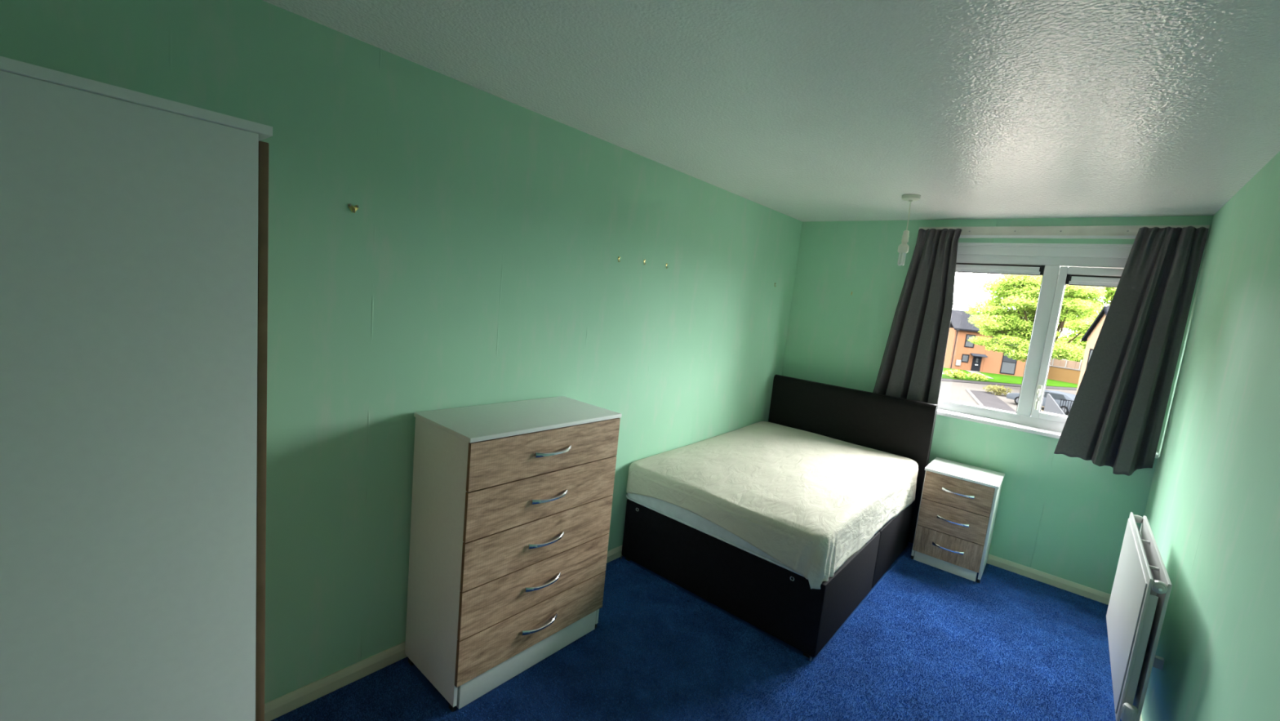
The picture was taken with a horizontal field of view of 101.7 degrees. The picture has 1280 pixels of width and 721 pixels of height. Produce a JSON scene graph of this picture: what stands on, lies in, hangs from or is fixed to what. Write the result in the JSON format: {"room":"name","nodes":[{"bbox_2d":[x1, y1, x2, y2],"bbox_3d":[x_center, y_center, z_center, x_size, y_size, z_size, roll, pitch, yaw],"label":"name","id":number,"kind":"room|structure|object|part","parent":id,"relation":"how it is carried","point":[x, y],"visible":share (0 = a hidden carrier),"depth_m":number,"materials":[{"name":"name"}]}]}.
{"room":"bedroom","nodes":[
{"label":"bedroom","id":0,"kind":"room"},
{"bbox_2d":[0,0,802,703],"bbox_3d":[-0.506,0.061,2.661,0.120,2.400,5.576,12,9,40],"label":"wall","id":1,"kind":"structure","parent":0,"point":[477,263],"depth_m":2.05,"materials":[{"name":"green paint"}]},
{"bbox_2d":[347,204,359,213],"bbox_3d":[-1.001,-0.532,1.825,0.017,0.030,0.034,12,9,40],"label":"hook","id":2,"kind":"object","parent":1,"relation":"attached to","point":[353,208],"visible":1,"depth_m":1.82,"materials":[{"name":"gold metal"}]},
{"bbox_2d":[264,544,622,720],"bbox_3d":[-0.569,1.224,2.765,0.016,0.066,5.376,12,9,40],"label":"baseboard","id":3,"kind":"structure","parent":1,"relation":"attached to","point":[281,705],"depth_m":2.04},
{"bbox_2d":[271,542,1120,720],"bbox_3d":[0.334,1.520,2.003,2.643,0.150,5.576,12,9,40],"label":"floor","id":4,"kind":"structure","parent":0,"point":[444,704],"depth_m":2.42,"materials":[{"name":"blue carpet"}]},
{"bbox_2d":[0,56,272,720],"bbox_3d":[-1.243,0.438,1.162,0.772,1.890,0.558,12,9,40],"label":"wardrobe","id":5,"kind":"object","parent":4,"relation":"on","point":[134,225],"visible":1,"depth_m":0.90,"materials":[{"name":"white laminate"}]},
{"bbox_3d":[-1.160,-0.486,1.034,0.772,0.017,0.531,12,9,40],"label":"panel","id":6,"kind":"part","parent":5,"relation":"part of","materials":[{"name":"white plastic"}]},
{"bbox_3d":[-0.942,0.439,1.222,0.376,1.790,0.015,12,9,40],"label":"door","id":7,"kind":"part","parent":5,"relation":"part of","materials":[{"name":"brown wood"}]},
{"bbox_3d":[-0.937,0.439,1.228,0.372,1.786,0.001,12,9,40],"label":"door","id":8,"kind":"part","parent":5,"relation":"part of","materials":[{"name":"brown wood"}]},
{"bbox_2d":[404,395,622,711],"bbox_3d":[-0.537,0.767,2.318,0.453,1.086,0.786,12,9,40],"label":"dresser","id":9,"kind":"object","parent":4,"relation":"on","point":[512,501],"visible":1,"depth_m":2.09,"materials":[{"name":"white wood"}]},
{"bbox_3d":[-0.803,0.772,2.047,0.395,1.045,0.015,12,9,40],"label":"panel","id":10,"kind":"part","parent":9,"relation":"part of","materials":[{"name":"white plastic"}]},
{"bbox_3d":[-0.498,0.237,2.262,0.417,0.017,0.786,12,9,40],"label":"panel","id":11,"kind":"part","parent":9,"relation":"part of","materials":[{"name":"white plastic"}]},
{"bbox_3d":[-0.434,1.123,2.244,0.016,0.186,0.774,12,9,40],"label":"drawer","id":12,"kind":"part","parent":9,"relation":"part of","materials":[{"name":"brown wood"}]},
{"bbox_3d":[-0.415,0.933,2.220,0.016,0.190,0.774,12,9,40],"label":"drawer","id":13,"kind":"part","parent":9,"relation":"part of","materials":[{"name":"brown wood"}]},
{"bbox_3d":[-0.396,0.743,2.196,0.016,0.188,0.774,12,9,40],"label":"drawer","id":14,"kind":"part","parent":9,"relation":"part of","materials":[{"name":"brown wood"}]},
{"bbox_3d":[-0.419,1.129,2.221,0.038,0.022,0.185,12,9,40],"label":"handle","id":15,"kind":"part","parent":9,"relation":"part of","materials":[{"name":"silver metal"}]},
{"bbox_3d":[-0.377,0.553,2.172,0.016,0.188,0.774,12,9,40],"label":"drawer","id":16,"kind":"part","parent":9,"relation":"part of","materials":[{"name":"brown wood"}]},
{"bbox_3d":[-0.359,0.368,2.148,0.016,0.179,0.774,12,9,40],"label":"drawer","id":17,"kind":"part","parent":9,"relation":"part of","materials":[{"name":"brown wood"}]},
{"bbox_3d":[-0.400,0.939,2.197,0.038,0.022,0.185,12,9,40],"label":"handle","id":18,"kind":"part","parent":9,"relation":"part of","materials":[{"name":"silver metal"}]},
{"bbox_3d":[-0.382,0.753,2.173,0.038,0.022,0.185,12,9,40],"label":"handle","id":19,"kind":"part","parent":9,"relation":"part of","materials":[{"name":"silver metal"}]},
{"bbox_3d":[-0.363,0.566,2.149,0.038,0.022,0.185,12,9,40],"label":"handle","id":20,"kind":"part","parent":9,"relation":"part of","materials":[{"name":"silver metal"}]},
{"bbox_3d":[-0.344,0.373,2.125,0.038,0.022,0.185,12,9,40],"label":"handle","id":21,"kind":"part","parent":9,"relation":"part of","materials":[{"name":"silver metal"}]},
{"bbox_3d":[-0.309,0.747,2.623,0.395,1.045,0.015,12,9,40],"label":"panel","id":22,"kind":"part","parent":9,"relation":"part of","materials":[{"name":"white plastic"}]},
{"bbox_2d":[270,544,1121,720],"bbox_3d":[0.677,1.426,2.383,2.412,0.006,4.313,12,9,40],"label":"carpet","id":23,"kind":"structure","parent":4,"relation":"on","point":[910,559],"depth_m":2.50,"materials":[{"name":"blue carpet"}]},
{"bbox_2d":[620,374,937,661],"bbox_3d":[0.998,0.775,3.483,1.278,1.078,1.829,12,9,39],"label":"bed","id":24,"kind":"object","parent":4,"relation":"on","point":[780,602],"visible":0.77,"depth_m":3.03,"materials":[{"name":"black fabric"}]},
{"bbox_2d":[626,493,803,576],"bbox_3d":[0.943,0.798,3.477,1.260,0.237,1.774,12,9,40],"label":"mattress","id":25,"kind":"object","parent":24,"relation":"on","point":[677,513],"visible":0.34,"depth_m":2.86,"materials":[{"name":"white fabric"}]},
{"bbox_2d":[626,421,918,588],"bbox_3d":[0.948,0.794,3.462,1.271,0.323,1.784,12,9,40],"label":"mattress cover","id":26,"kind":"object","parent":25,"relation":"on","point":[810,501],"visible":1,"depth_m":3.00,"materials":[{"name":"beige fabric"}]},
{"bbox_3d":[1.583,0.724,4.138,1.236,1.028,0.069,12,9,39],"label":"headboard","id":27,"kind":"part","parent":24,"relation":"part of","materials":[{"name":"black leather"}]},
{"bbox_2d":[911,457,1004,582],"bbox_3d":[2.189,1.086,3.605,0.423,0.666,0.441,11,9,39],"label":"nightstand","id":28,"kind":"object","parent":4,"relation":"on","point":[959,501],"visible":1,"depth_m":3.47,"materials":[{"name":"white wood"}]},
{"bbox_3d":[2.054,1.049,3.748,0.015,0.623,0.384,11,9,38],"label":"panel","id":29,"kind":"part","parent":28,"relation":"part of","materials":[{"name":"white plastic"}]},
{"bbox_3d":[2.059,1.255,3.494,0.392,0.184,0.016,11,9,39],"label":"drawer","id":30,"kind":"part","parent":28,"relation":"part of","materials":[{"name":"brown wood"}]},
{"bbox_3d":[2.047,1.253,3.469,0.185,0.022,0.038,11,9,39],"label":"handle","id":31,"kind":"part","parent":28,"relation":"part of","materials":[{"name":"silver metal"}]},
{"bbox_3d":[2.077,1.068,3.470,0.392,0.190,0.016,11,9,39],"label":"drawer","id":32,"kind":"part","parent":28,"relation":"part of","materials":[{"name":"brown wood"}]},
{"bbox_3d":[2.065,1.065,3.445,0.185,0.022,0.038,11,9,39],"label":"handle","id":33,"kind":"part","parent":28,"relation":"part of","materials":[{"name":"silver metal"}]},
{"bbox_3d":[2.096,0.876,3.445,0.392,0.192,0.016,11,9,39],"label":"drawer","id":34,"kind":"part","parent":28,"relation":"part of","materials":[{"name":"brown wood"}]},
{"bbox_3d":[2.084,0.872,3.420,0.185,0.022,0.038,11,9,39],"label":"handle","id":35,"kind":"part","parent":28,"relation":"part of","materials":[{"name":"silver metal"}]},
{"bbox_3d":[2.232,0.764,3.578,0.423,0.017,0.405,11,9,39],"label":"panel","id":36,"kind":"part","parent":28,"relation":"part of","materials":[{"name":"white plastic"}]},
{"bbox_3d":[2.359,1.111,3.501,0.015,0.623,0.384,11,9,39],"label":"panel","id":37,"kind":"part","parent":28,"relation":"part of","materials":[{"name":"white plastic"}]},
{"bbox_2d":[262,0,1279,222],"bbox_3d":[0.584,-0.998,1.682,2.643,0.150,5.576,12,9,40],"label":"ceiling","id":38,"kind":"structure","parent":0,"point":[802,110],"depth_m":1.75,"materials":[{"name":"white paint"}]},
{"bbox_2d":[897,194,920,266],"bbox_3d":[1.641,-0.798,3.218,0.105,0.423,0.105,12,9,40],"label":"pendant light","id":39,"kind":"object","parent":38,"relation":"hanging from","point":[903,248],"visible":1,"depth_m":3.21,"materials":[{"name":"beige plastic"}]},
{"bbox_3d":[1.633,-0.701,3.229,0.060,0.068,0.060,12,9,40],"label":"bulb","id":40,"kind":"part","parent":39,"relation":"part of","materials":[{"name":"white glass"}]},
{"bbox_3d":[1.652,-0.887,3.205,0.011,0.184,0.006,12,9,40],"label":"cord","id":41,"kind":"part","parent":39,"relation":"part of","materials":[{"name":"beige plastic"}]},
{"bbox_2d":[782,215,1213,594],"bbox_3d":[2.241,0.173,3.920,2.443,2.400,0.100,12,9,40],"label":"wall","id":42,"kind":"structure","parent":0,"point":[1063,516],"depth_m":3.66,"materials":[{"name":"green paint"}]},
{"bbox_2d":[936,242,1158,457],"bbox_3d":[2.634,-0.153,3.531,1.451,1.254,0.147,12,9,40],"label":"window","id":43,"kind":"structure","parent":42,"relation":"in","point":[1060,265],"depth_m":3.49,"materials":[{"name":"white plastic"}]},
{"bbox_2d":[955,262,1044,275],"bbox_3d":[2.463,-0.650,3.688,0.633,0.067,0.036,12,9,40],"label":"vent","id":44,"kind":"object","parent":43,"relation":"attached to","point":[1014,268],"depth_m":3.62,"materials":[{"name":"white plastic"}]},
{"bbox_3d":[2.655,0.259,3.481,0.021,0.138,0.041,12,9,40],"label":"lever","id":45,"kind":"part","parent":43,"relation":"part of","materials":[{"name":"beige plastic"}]},
{"bbox_3d":[2.712,-0.732,3.470,1.385,0.080,0.101,12,9,40],"label":"head trim","id":46,"kind":"part","parent":43,"relation":"part of","materials":[{"name":"white plastic"}]},
{"bbox_3d":[2.560,0.448,3.590,1.451,0.038,0.102,12,9,40],"label":"sill","id":47,"kind":"part","parent":43,"relation":"part of","materials":[{"name":"white plastic"}]},
{"bbox_3d":[2.925,-0.074,3.321,0.545,1.012,0.071,12,9,40],"label":"sash","id":48,"kind":"part","parent":43,"relation":"part of","materials":[{"name":"white plastic"}]},
{"bbox_2d":[1065,274,1120,287],"bbox_3d":[2.964,-0.493,3.265,0.457,0.067,0.036,12,9,40],"label":"vent","id":49,"kind":"object","parent":43,"relation":"attached to","point":[1090,280],"depth_m":3.31,"materials":[{"name":"white plastic"}]},
{"bbox_2d":[986,553,1111,604],"bbox_3d":[2.089,1.327,4.022,2.411,0.066,0.016,12,9,40],"label":"baseboard","id":50,"kind":"structure","parent":42,"relation":"attached to","point":[1082,590],"depth_m":3.47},
{"bbox_2d":[919,225,1209,239],"bbox_3d":[2.654,-0.843,3.431,1.499,0.078,0.038,12,9,40],"label":"batten","id":51,"kind":"object","parent":42,"relation":"attached to","point":[1117,232],"visible":0.69,"depth_m":3.39,"materials":[{"name":"white plastic"}]},
{"bbox_2d":[872,228,961,404],"bbox_3d":[2.044,-0.256,3.866,0.482,1.418,0.125,12,9,40],"label":"curtain","id":52,"kind":"object","parent":51,"relation":"hanging from","point":[912,366],"visible":0.86,"depth_m":3.82,"materials":[{"name":"grey fabric"}]},
{"bbox_3d":[2.644,-0.813,3.425,1.494,0.017,0.014,12,9,40],"label":"rail","id":53,"kind":"part","parent":51,"relation":"part of","materials":[{"name":"white plastic"}]},
{"bbox_2d":[1053,226,1208,475],"bbox_3d":[2.906,-0.056,3.120,0.461,1.466,0.122,12,10,41],"label":"curtain","id":54,"kind":"object","parent":51,"relation":"hanging from","point":[1115,418],"visible":1,"depth_m":3.09,"materials":[{"name":"grey fabric"}]},
{"bbox_2d":[1141,151,1279,720],"bbox_3d":[1.424,0.461,1.023,0.120,2.400,5.576,12,9,40],"label":"wall","id":55,"kind":"structure","parent":0,"point":[1212,511],"depth_m":1.83,"materials":[{"name":"green paint"}]},
{"bbox_2d":[1106,511,1172,720],"bbox_3d":[2.046,1.167,2.140,0.138,0.846,0.967,12,9,39],"label":"radiator","id":56,"kind":"object","parent":55,"relation":"attached to","point":[1142,585],"visible":1,"depth_m":1.92,"materials":[{"name":"white metal"}]},
{"bbox_3d":[1.710,1.235,1.821,0.040,0.062,0.040,12,9,39],"label":"valve knob","id":57,"kind":"part","parent":56,"relation":"part of","materials":[{"name":"white plastic"}]},
{"bbox_3d":[1.759,1.030,1.832,0.022,0.438,0.003,12,9,39],"label":"panel","id":58,"kind":"part","parent":56,"relation":"part of","materials":[{"name":"white metal"}]},
{"bbox_3d":[2.068,1.021,2.153,0.011,0.556,0.900,12,9,39],"label":"panel","id":59,"kind":"part","parent":56,"relation":"part of","materials":[{"name":"white metal"}]},
{"label":"outside","id":60,"kind":"structure","parent":0,"visible":0},
{"bbox_2d":[969,390,1016,412],"bbox_3d":[26.583,3.555,38.994,2.498,0.050,22.258,10,8,29],"label":"footpath","id":61,"kind":"structure","parent":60,"point":[988,399],"depth_m":42.34,"materials":[{"name":"grey concrete"}]},
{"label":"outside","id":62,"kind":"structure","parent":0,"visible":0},
{"bbox_2d":[942,367,1077,387],"bbox_3d":[21.816,-0.233,64.780,54.000,0.100,46.700,12,9,40],"label":"grass verge","id":63,"kind":"structure","parent":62,"point":[997,378],"depth_m":61.98,"materials":[{"name":"green plant"}]},
{"bbox_2d":[943,368,968,378],"bbox_3d":[35.088,1.453,57.817,2.475,1.068,1.952,12,9,40],"label":"flowering shrub","id":64,"kind":"object","parent":63,"relation":"on","point":[960,374],"visible":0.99,"depth_m":57.62,"materials":[{"name":"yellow plant"}]},
{"bbox_2d":[967,372,988,380],"bbox_3d":[37.551,1.759,58.005,2.119,0.931,1.657,12,9,40],"label":"flowering shrub","id":65,"kind":"object","parent":63,"relation":"on","point":[977,376],"visible":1,"depth_m":57.81,"materials":[{"name":"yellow plant"}]},
{"bbox_2d":[965,369,993,378],"bbox_3d":[42.159,1.713,64.815,4.000,0.030,8.300,12,9,40],"label":"path","id":66,"kind":"structure","parent":63,"relation":"on","point":[971,371],"depth_m":66.28,"materials":[{"name":"black concrete"}]},
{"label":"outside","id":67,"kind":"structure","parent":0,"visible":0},
{"bbox_2d":[938,358,1078,411],"bbox_3d":[103.955,0.337,125.707,320.000,0.300,314.000,12,9,40],"label":"ground","id":68,"kind":"structure","parent":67,"point":[948,390],"depth_m":47.54,"materials":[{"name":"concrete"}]},
{"bbox_2d":[952,299,959,307],"bbox_3d":[51.557,-6.952,93.599,9.810,12.130,9.517,12,9,40],"label":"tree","id":69,"kind":"object","parent":68,"relation":"on","point":[953,304],"visible":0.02,"depth_m":89.68,"materials":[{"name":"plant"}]},
{"bbox_2d":[965,388,983,406],"bbox_3d":[25.451,3.377,39.271,0.715,0.110,20.837,10,8,29],"label":"kerb","id":70,"kind":"object","parent":68,"relation":"on","point":[968,391],"visible":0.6,"depth_m":42.83,"materials":[{"name":"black concrete"}]},
{"bbox_2d":[943,309,1025,376],"bbox_3d":[47.306,-2.849,71.854,10.280,8.470,9.500,7,7,12],"label":"house","id":71,"kind":"structure","parent":68,"relation":"on","point":[961,353],"depth_m":68.88,"materials":[{"name":"orange brick"}]},
{"bbox_3d":[43.164,-0.307,69.156,0.660,0.860,0.015,7,7,12],"label":"pane","id":72,"kind":"part","parent":71,"relation":"part of","materials":[{"name":"black glass"}]},
{"bbox_3d":[43.550,-2.222,68.865,0.940,0.750,0.015,7,7,12],"label":"pane","id":73,"kind":"part","parent":71,"relation":"part of","materials":[{"name":"black glass"}]},
{"bbox_3d":[43.623,-2.962,68.771,0.940,0.750,0.015,7,7,12],"label":"pane","id":74,"kind":"part","parent":71,"relation":"part of","materials":[{"name":"black"}]},
{"bbox_3d":[44.493,0.386,68.893,1.020,2.040,0.070,7,7,12],"label":"door","id":75,"kind":"part","parent":71,"relation":"part of","materials":[{"name":"black"}]},
{"bbox_3d":[48.120,0.919,68.099,1.520,1.477,0.015,7,7,12],"label":"pane","id":76,"kind":"part","parent":71,"relation":"part of","materials":[{"name":"black glass"}]},
{"bbox_3d":[48.262,-0.566,67.885,1.520,1.250,0.035,7,7,12],"label":"spandrel panel","id":77,"kind":"part","parent":71,"relation":"part of","materials":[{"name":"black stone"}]},
{"bbox_2d":[982,384,1013,395],"bbox_3d":[32.430,2.699,47.171,2.418,1.026,2.076,12,9,40],"label":"shrub","id":78,"kind":"object","parent":68,"relation":"on","point":[998,390],"visible":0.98,"depth_m":46.89,"materials":[{"name":"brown plant"}]},
{"bbox_2d":[962,274,1106,362],"bbox_3d":[39.719,-3.795,53.110,12.361,13.784,8.928,11,9,36],"label":"tree","id":79,"kind":"object","parent":68,"relation":"on","point":[1013,325],"visible":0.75,"depth_m":52.13,"materials":[{"name":"green plant"}]},
{"bbox_2d":[1047,358,1082,383],"bbox_3d":[54.234,1.093,67.459,0.321,3.150,9.030,3,8,-19],"label":"wall","id":80,"kind":"structure","parent":68,"relation":"on","point":[1068,375],"depth_m":66.66,"materials":[{"name":"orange brick"}]},
{"bbox_2d":[1056,286,1116,362],"bbox_3d":[64.548,-4.538,70.724,19.194,15.672,12.392,12,9,40],"label":"tree","id":81,"kind":"object","parent":68,"relation":"on","point":[1110,291],"visible":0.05,"depth_m":71.08,"materials":[{"name":"green plant"}]},
{"bbox_2d":[1075,306,1109,393],"bbox_3d":[40.205,0.249,39.360,9.560,9.150,5.960,8,8,21],"label":"house","id":82,"kind":"structure","parent":68,"relation":"on","point":[1091,336],"depth_m":42.35,"materials":[{"name":"brick"}]},
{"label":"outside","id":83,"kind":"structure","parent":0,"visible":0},
{"bbox_3d":[33.643,5.012,32.981,17.900,0.070,21.500,12,9,40],"label":"apron","id":84,"kind":"object","parent":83,"visible":0},
{"bbox_2d":[1006,389,1075,414],"bbox_3d":[31.717,3.064,40.422,2.160,1.517,5.265,2,8,-24],"label":"car","id":85,"kind":"object","parent":84,"relation":"on","point":[1056,395],"visible":0.3,"depth_m":39.25,"materials":[{"name":"silver metal"}]},
{"bbox_2d":[1043,393,1066,415],"bbox_3d":[29.049,3.277,36.138,0.240,1.660,1.550,0,9,-36],"label":"ramp cheek","id":86,"kind":"object","parent":84,"relation":"on","point":[1051,405],"visible":0.53,"depth_m":36.37,"materials":[{"name":"white concrete"}]},
{"bbox_2d":[1059,398,1073,414],"bbox_3d":[31.335,3.741,35.229,0.100,1.420,5.000,0,9,-36],"label":"railing","id":87,"kind":"object","parent":84,"relation":"on","point":[1060,398],"visible":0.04,"depth_m":36.88,"materials":[{"name":"grey metal"}]},
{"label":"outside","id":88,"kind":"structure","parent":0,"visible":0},
{"bbox_2d":[941,377,1076,390],"bbox_3d":[25.603,1.492,54.362,53.222,0.060,2.990,4,7,-11],"label":"pavement","id":89,"kind":"structure","parent":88,"point":[942,379],"depth_m":56.16,"materials":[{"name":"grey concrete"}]}
]}

